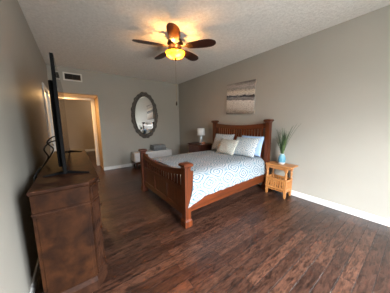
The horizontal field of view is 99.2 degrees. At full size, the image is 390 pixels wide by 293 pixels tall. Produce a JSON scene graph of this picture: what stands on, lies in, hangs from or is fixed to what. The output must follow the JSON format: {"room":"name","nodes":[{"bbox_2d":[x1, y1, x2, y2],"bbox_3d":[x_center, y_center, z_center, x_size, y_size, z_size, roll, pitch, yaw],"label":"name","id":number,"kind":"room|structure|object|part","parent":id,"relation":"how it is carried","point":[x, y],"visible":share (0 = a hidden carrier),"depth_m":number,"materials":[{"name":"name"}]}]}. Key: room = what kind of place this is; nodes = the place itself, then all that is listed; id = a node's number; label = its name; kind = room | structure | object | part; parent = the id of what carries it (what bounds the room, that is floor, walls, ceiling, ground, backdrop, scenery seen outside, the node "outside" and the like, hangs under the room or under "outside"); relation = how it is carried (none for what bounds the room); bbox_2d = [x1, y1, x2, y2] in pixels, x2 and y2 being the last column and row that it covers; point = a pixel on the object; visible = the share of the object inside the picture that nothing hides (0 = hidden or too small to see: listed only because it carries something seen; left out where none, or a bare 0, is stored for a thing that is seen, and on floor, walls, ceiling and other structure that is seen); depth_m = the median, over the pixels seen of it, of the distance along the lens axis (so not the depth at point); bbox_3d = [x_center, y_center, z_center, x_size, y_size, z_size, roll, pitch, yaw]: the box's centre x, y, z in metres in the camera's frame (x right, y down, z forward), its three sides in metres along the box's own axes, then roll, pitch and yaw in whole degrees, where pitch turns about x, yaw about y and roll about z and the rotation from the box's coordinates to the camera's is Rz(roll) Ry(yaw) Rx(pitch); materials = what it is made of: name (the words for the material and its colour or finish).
{"room":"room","nodes":[
{"label":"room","id":0,"kind":"room"},
{"bbox_2d":[0,0,56,292],"bbox_3d":[-1.570,-0.205,1.389,0.120,2.740,6.860,-6,10,-36],"label":"wall","id":1,"kind":"structure","parent":0,"point":[24,135],"depth_m":1.38,"materials":[{"name":"beige paint"}]},
{"bbox_2d":[29,259,39,292],"bbox_3d":[-1.505,1.098,1.613,0.016,0.095,6.620,-6,10,-36],"label":"baseboard","id":2,"kind":"structure","parent":1,"relation":"attached to","point":[33,286],"depth_m":1.39,"materials":[{"name":"grey paint"}]},
{"bbox_2d":[42,82,55,155],"bbox_3d":[-3.035,-0.159,3.464,0.170,2.090,0.940,-6,10,-36],"label":"door","id":3,"kind":"structure","parent":1,"relation":"in","point":[46,96],"depth_m":3.58,"materials":[{"name":"white paint"}]},
{"bbox_2d":[64,97,94,149],"bbox_3d":[-4.918,-1.161,8.353,2.778,2.740,0.120,-6,10,-36],"label":"wall","id":4,"kind":"structure","parent":0,"point":[78,112],"depth_m":7.89,"materials":[{"name":"paint"}]},
{"bbox_2d":[63,93,96,98],"bbox_3d":[-3.293,-1.464,4.647,1.126,0.100,0.660,-6,10,-36],"label":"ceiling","id":5,"kind":"structure","parent":0,"point":[65,94],"depth_m":4.72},
{"bbox_2d":[95,97,102,167],"bbox_3d":[-2.879,-0.407,5.096,0.120,2.125,0.660,-6,10,-36],"label":"door frame","id":6,"kind":"structure","parent":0,"point":[96,100],"depth_m":5.04,"materials":[{"name":"paint"}]},
{"bbox_2d":[46,64,179,169],"bbox_3d":[-2.066,-0.734,5.165,3.582,2.740,0.120,-6,10,-36],"label":"wall","id":7,"kind":"structure","parent":0,"point":[115,94],"depth_m":5.01,"materials":[{"name":"beige paint"}]},
{"bbox_2d":[63,72,81,81],"bbox_3d":[-3.085,-1.752,4.191,0.392,0.196,0.013,-6,10,-36],"label":"air vent","id":8,"kind":"object","parent":7,"relation":"in","point":[67,76],"visible":1,"depth_m":4.18,"materials":[{"name":"white metal"}]},
{"bbox_2d":[104,163,139,169],"bbox_3d":[-1.610,0.539,5.588,2.576,0.095,0.016,-6,10,-36],"label":"baseboard","id":9,"kind":"structure","parent":7,"relation":"attached to","point":[130,164],"depth_m":5.07,"materials":[{"name":"grey paint"}]},
{"bbox_2d":[131,92,157,137],"bbox_3d":[-1.604,-0.997,5.364,0.888,1.467,0.057,-6,10,-36],"label":"wall mirror","id":10,"kind":"object","parent":7,"relation":"attached to","point":[144,115],"visible":1,"depth_m":5.34,"materials":[{"name":"white mirror"}]},
{"bbox_2d":[135,97,154,133],"bbox_3d":[-1.613,-0.998,5.366,0.656,1.210,0.008,-6,10,-36],"label":"mirror glass","id":11,"kind":"object","parent":10,"relation":"attached to","point":[144,106],"depth_m":5.36,"materials":[{"name":"white"}]},
{"bbox_2d":[18,0,389,83],"bbox_3d":[-0.087,-1.775,2.272,3.822,0.100,6.860,-6,10,-36],"label":"ceiling","id":12,"kind":"structure","parent":0,"point":[90,35],"depth_m":2.44,"materials":[{"name":"white paint"}]},
{"bbox_2d":[132,23,215,105],"bbox_3d":[-0.351,-1.236,2.762,1.254,1.100,1.221,-6,10,-36],"label":"ceiling fan","id":13,"kind":"object","parent":12,"relation":"hanging from","point":[174,42],"visible":1,"depth_m":2.58,"materials":[{"name":"brown wood"}]},
{"bbox_3d":[-0.711,-1.576,2.527,0.466,0.044,0.180,-4,9,-21],"label":"blade","id":14,"kind":"part","parent":13,"relation":"part of","materials":[{"name":"brown wood"}]},
{"bbox_3d":[-0.588,-1.644,3.004,0.180,0.044,0.466,-7,10,-39],"label":"blade","id":15,"kind":"part","parent":13,"relation":"part of","materials":[{"name":"brown wood"}]},
{"bbox_3d":[-0.291,-1.542,2.263,0.180,0.044,0.466,-1,8,-4],"label":"blade","id":16,"kind":"part","parent":13,"relation":"part of","materials":[{"name":"brown wood"}]},
{"bbox_3d":[-0.317,-1.479,2.698,0.300,0.086,0.300,-6,10,-36],"label":"lamp shade","id":17,"kind":"part","parent":13,"relation":"part of","materials":[{"name":"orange glass"}]},
{"bbox_3d":[-0.092,-1.652,3.034,0.180,0.044,0.466,5,9,32],"label":"blade","id":18,"kind":"part","parent":13,"relation":"part of","materials":[{"name":"brown wood"}]},
{"bbox_3d":[0.092,-1.589,2.577,0.466,0.044,0.180,2,8,14],"label":"blade","id":19,"kind":"part","parent":13,"relation":"part of","materials":[{"name":"brown wood"}]},
{"bbox_2d":[35,151,389,292],"bbox_3d":[-1.515,0.772,4.631,3.822,0.100,11.770,-6,10,-36],"label":"floor","id":20,"kind":"structure","parent":0,"point":[251,239],"depth_m":1.84,"materials":[{"name":"brown wood"}]},
{"bbox_2d":[27,149,107,292],"bbox_3d":[-1.479,0.621,2.038,0.433,0.920,2.012,-6,10,-36],"label":"dresser","id":21,"kind":"object","parent":20,"relation":"on","point":[65,208],"visible":1,"depth_m":1.24,"materials":[{"name":"brown wood"}]},
{"bbox_3d":[-1.491,0.331,1.990,0.400,0.019,1.986,-6,10,-36],"label":"moulding","id":22,"kind":"part","parent":21,"relation":"part of","materials":[{"name":"brown wood"}]},
{"bbox_2d":[43,52,88,176],"bbox_3d":[-1.525,-0.306,1.934,0.315,0.944,1.640,-6,10,-36],"label":"television","id":23,"kind":"object","parent":21,"relation":"on","point":[55,86],"visible":0.99,"depth_m":1.33,"materials":[{"name":"black plastic"}]},
{"bbox_2d":[33,140,54,181],"bbox_3d":[-1.521,0.242,1.667,0.128,0.578,0.516,-3,8,-15],"label":"power cable","id":24,"kind":"object","parent":23,"relation":"hanging from","point":[46,153],"visible":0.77,"depth_m":1.67,"materials":[{"name":"black plastic"}]},
{"bbox_2d":[36,136,54,177],"bbox_3d":[-1.596,0.205,1.788,0.092,0.618,0.564,-3,8,-16],"label":"power cable","id":25,"kind":"object","parent":23,"relation":"hanging from","point":[52,136],"visible":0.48,"depth_m":1.88,"materials":[{"name":"black plastic"}]},
{"bbox_3d":[-1.530,-0.320,1.928,0.022,0.915,1.640,-6,10,-36],"label":"panel","id":26,"kind":"part","parent":23,"relation":"part of","materials":[{"name":"black plastic"}]},
{"bbox_3d":[-0.934,0.757,1.226,0.286,0.590,0.008,-6,10,-36],"label":"panel","id":27,"kind":"part","parent":21,"relation":"part of","materials":[{"name":"brown wood"}]},
{"bbox_3d":[-0.997,0.538,1.675,0.016,0.280,0.542,-6,10,-36],"label":"drawer","id":28,"kind":"part","parent":21,"relation":"part of","materials":[{"name":"brown wood"}]},
{"bbox_3d":[-0.995,0.845,1.718,0.016,0.280,0.542,-6,10,-36],"label":"drawer","id":29,"kind":"part","parent":21,"relation":"part of","materials":[{"name":"brown wood"}]},
{"bbox_2d":[131,148,171,168],"bbox_3d":[-1.388,0.366,5.408,1.230,0.485,0.410,-6,10,-36],"label":"bench","id":30,"kind":"object","parent":20,"relation":"on","point":[135,155],"visible":0.64,"depth_m":5.18,"materials":[{"name":"white fabric"}]},
{"bbox_2d":[150,147,165,150],"bbox_3d":[-1.214,0.065,5.489,0.430,0.083,0.340,-6,10,-37],"label":"folded blanket","id":31,"kind":"object","parent":30,"relation":"on","point":[161,148],"visible":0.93,"depth_m":5.35,"materials":[{"name":"grey fabric"}]},
{"bbox_2d":[151,144,165,147],"bbox_3d":[-1.214,-0.018,5.478,0.410,0.078,0.320,-6,10,-33],"label":"folded blanket","id":32,"kind":"object","parent":31,"relation":"on","point":[155,145],"visible":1,"depth_m":5.36,"materials":[{"name":"grey fabric"}]},
{"bbox_2d":[188,142,211,152],"bbox_3d":[0.132,0.283,4.912,0.460,0.765,0.604,-6,10,-36],"label":"nightstand","id":33,"kind":"object","parent":20,"relation":"on","point":[194,146],"visible":0.25,"depth_m":4.71,"materials":[{"name":"brown wood"}]},
{"bbox_3d":[-0.028,0.129,4.773,0.018,0.290,0.500,-6,10,-36],"label":"drawer","id":34,"kind":"part","parent":33,"relation":"part of","materials":[{"name":"brown wood"}]},
{"bbox_2d":[197,128,204,143],"bbox_3d":[0.173,-0.310,4.818,0.236,0.435,0.236,-6,10,-36],"label":"table lamp","id":35,"kind":"object","parent":33,"relation":"on","point":[200,131],"visible":0.91,"depth_m":4.72,"materials":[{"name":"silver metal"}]},
{"bbox_3d":[0.172,-0.426,4.802,0.236,0.200,0.236,-6,10,-36],"label":"lamp shade","id":36,"kind":"part","parent":35,"relation":"part of","materials":[{"name":"white fabric"}]},
{"bbox_2d":[138,119,273,228],"bbox_3d":[0.207,0.180,3.294,2.110,1.419,1.634,-7,10,-37],"label":"bed","id":37,"kind":"object","parent":20,"relation":"on","point":[178,196],"visible":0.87,"depth_m":2.74,"materials":[{"name":"brown wood"}]},
{"bbox_3d":[-1.028,0.499,3.327,0.112,0.797,0.112,-7,10,-37],"label":"post","id":38,"kind":"part","parent":37,"relation":"part of","materials":[{"name":"brown wood"}]},
{"bbox_3d":[-0.845,0.593,3.102,0.014,0.250,0.400,-7,10,-37],"label":"panel","id":39,"kind":"part","parent":37,"relation":"part of","materials":[{"name":"brown wood"}]},
{"bbox_3d":[-0.570,0.641,2.749,0.014,0.250,0.400,-7,10,-37],"label":"panel","id":40,"kind":"part","parent":37,"relation":"part of","materials":[{"name":"brown wood"}]},
{"bbox_3d":[-0.572,0.285,2.699,0.044,0.169,1.410,-7,10,-37],"label":"curved rail","id":41,"kind":"part","parent":37,"relation":"part of","materials":[{"name":"brown wood"}]},
{"bbox_3d":[-0.571,0.492,2.728,0.036,0.060,1.410,-7,10,-37],"label":"rail","id":42,"kind":"part","parent":37,"relation":"part of","materials":[{"name":"brown wood"}]},
{"bbox_3d":[-0.569,0.799,2.772,0.036,0.090,1.410,-7,10,-37],"label":"rail","id":43,"kind":"part","parent":37,"relation":"part of","materials":[{"name":"brown wood"}]},
{"bbox_3d":[-0.294,0.688,2.397,0.014,0.250,0.400,-7,10,-37],"label":"panel","id":44,"kind":"part","parent":37,"relation":"part of","materials":[{"name":"brown wood"}]},
{"bbox_2d":[156,161,192,188],"bbox_3d":[0.210,0.429,3.330,1.905,0.315,1.400,-7,10,-37],"label":"mattress","id":45,"kind":"object","parent":37,"relation":"on","point":[156,161],"visible":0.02,"depth_m":2.43,"materials":[{"name":"grey fabric"}]},
{"bbox_2d":[151,150,265,207],"bbox_3d":[0.198,0.414,3.286,1.940,0.423,1.655,-7,10,-37],"label":"quilt","id":46,"kind":"object","parent":45,"relation":"on","point":[213,172],"visible":0.86,"depth_m":2.76,"materials":[{"name":"fabric"}]},
{"bbox_2d":[212,133,234,149],"bbox_3d":[0.672,-0.105,4.049,0.219,0.405,0.600,-7,10,-39],"label":"pillow","id":47,"kind":"object","parent":46,"relation":"on","point":[218,137],"visible":0.56,"depth_m":4.06,"materials":[{"name":"beige fabric"}]},
{"bbox_2d":[216,138,238,155],"bbox_3d":[0.692,0.002,3.606,0.222,0.317,0.525,-6,10,-33],"label":"pillow","id":48,"kind":"object","parent":46,"relation":"on","point":[226,146],"visible":1,"depth_m":3.51,"materials":[{"name":"beige fabric"}]},
{"bbox_2d":[234,137,259,157],"bbox_3d":[1.022,0.000,3.417,0.250,0.369,0.564,-7,10,-40],"label":"pillow","id":49,"kind":"object","parent":46,"relation":"on","point":[247,147],"visible":0.88,"depth_m":3.30,"materials":[{"name":"fabric"}]},
{"bbox_2d":[242,135,264,156],"bbox_3d":[1.164,-0.025,3.484,0.176,0.399,0.542,-7,10,-38],"label":"pillow","id":50,"kind":"object","parent":46,"relation":"on","point":[259,146],"visible":0.33,"depth_m":3.30,"materials":[{"name":"blue fabric"}]},
{"bbox_3d":[-0.112,0.657,2.154,0.112,0.797,0.112,-7,10,-37],"label":"post","id":51,"kind":"part","parent":37,"relation":"part of","materials":[{"name":"brown wood"}]},
{"bbox_3d":[0.536,0.043,4.470,0.116,1.357,0.116,-7,10,-37],"label":"post","id":52,"kind":"part","parent":37,"relation":"part of","materials":[{"name":"brown wood"}]},
{"bbox_3d":[0.665,0.672,2.768,1.910,0.215,0.030,-7,10,-38],"label":"rail","id":53,"kind":"part","parent":37,"relation":"part of","materials":[{"name":"brown wood"}]},
{"bbox_3d":[0.981,-0.462,3.812,0.044,0.144,1.380,-7,10,-37],"label":"curved rail","id":54,"kind":"part","parent":37,"relation":"part of","materials":[{"name":"brown wood"}]},
{"bbox_3d":[0.986,0.157,3.899,0.028,0.685,1.380,-7,10,-37],"label":"headboard panel","id":55,"kind":"part","parent":37,"relation":"part of","materials":[{"name":"white fabric"}]},
{"bbox_3d":[1.435,0.199,3.318,0.116,1.357,0.116,-7,10,-37],"label":"post","id":56,"kind":"part","parent":37,"relation":"part of","materials":[{"name":"brown wood"}]},
{"bbox_2d":[265,161,297,198],"bbox_3d":[1.594,0.615,3.106,0.275,0.590,0.472,-6,10,-36],"label":"table","id":57,"kind":"object","parent":20,"relation":"on","point":[271,179],"visible":1,"depth_m":3.04,"materials":[{"name":"brown wood"}]},
{"bbox_3d":[1.394,0.614,3.208,0.047,0.566,0.046,-6,10,-36],"label":"leg","id":58,"kind":"part","parent":57,"relation":"part of","materials":[{"name":"brown wood"}]},
{"bbox_3d":[1.486,0.764,3.083,0.018,0.032,0.382,-6,10,-36],"label":"rack rail","id":59,"kind":"part","parent":57,"relation":"part of","materials":[{"name":"brown wood"}]},
{"bbox_3d":[1.485,0.601,3.060,0.018,0.032,0.382,-6,10,-36],"label":"rack rail","id":60,"kind":"part","parent":57,"relation":"part of","materials":[{"name":"brown wood"}]},
{"bbox_2d":[267,184,290,192],"bbox_3d":[1.580,0.791,3.155,0.239,0.017,0.374,-6,10,-36],"label":"shelf","id":61,"kind":"object","parent":57,"relation":"attached to","point":[289,190],"depth_m":3.07,"materials":[{"name":"brown wood"}]},
{"bbox_3d":[1.596,0.651,2.934,0.047,0.566,0.046,-6,10,-36],"label":"leg","id":62,"kind":"part","parent":57,"relation":"part of","materials":[{"name":"brown wood"}]},
{"bbox_2d":[275,127,297,164],"bbox_3d":[1.611,-0.033,2.935,0.210,0.740,0.382,-6,10,-36],"label":"vase","id":63,"kind":"object","parent":57,"relation":"on","point":[281,159],"visible":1,"depth_m":3.00,"materials":[{"name":"blue ceramic"}]},
{"bbox_3d":[1.763,0.633,3.055,0.047,0.566,0.046,-6,10,-36],"label":"leg","id":64,"kind":"part","parent":57,"relation":"part of","materials":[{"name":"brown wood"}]},
{"bbox_2d":[178,5,389,219],"bbox_3d":[1.418,-0.532,3.550,0.120,2.740,6.860,-6,10,-36],"label":"wall","id":65,"kind":"structure","parent":0,"point":[332,84],"depth_m":2.60,"materials":[{"name":"beige paint"}]},
{"bbox_2d":[226,79,256,113],"bbox_3d":[1.042,-1.113,3.839,0.038,0.735,0.818,-6,10,-36],"label":"wall art","id":66,"kind":"object","parent":65,"relation":"attached to","point":[241,96],"visible":1,"depth_m":3.77,"materials":[{"name":"beige fabric"}]},
{"bbox_3d":[1.044,-1.113,3.841,0.034,0.709,0.795,-6,12,-36],"label":"stretcher frame","id":67,"kind":"part","parent":66,"relation":"part of","materials":[{"name":"beige fabric"}]},
{"bbox_2d":[259,182,389,226],"bbox_3d":[1.377,0.784,3.689,0.016,0.095,6.604,-6,10,-36],"label":"baseboard","id":68,"kind":"structure","parent":65,"relation":"attached to","point":[361,214],"depth_m":2.50,"materials":[{"name":"white paint"}]},
{"bbox_3d":[-2.851,-0.782,5.554,2.778,2.740,0.120,-6,10,-36],"label":"wall","id":69,"kind":"structure","parent":0,"visible":0},
{"bbox_2d":[64,97,99,165],"bbox_3d":[-3.566,-0.397,5.078,1.001,2.120,0.160,-6,10,-36],"label":"trim","id":70,"kind":"structure","parent":69,"relation":"attached to","point":[67,98],"depth_m":5.24,"materials":[{"name":"white paint"}]}
]}

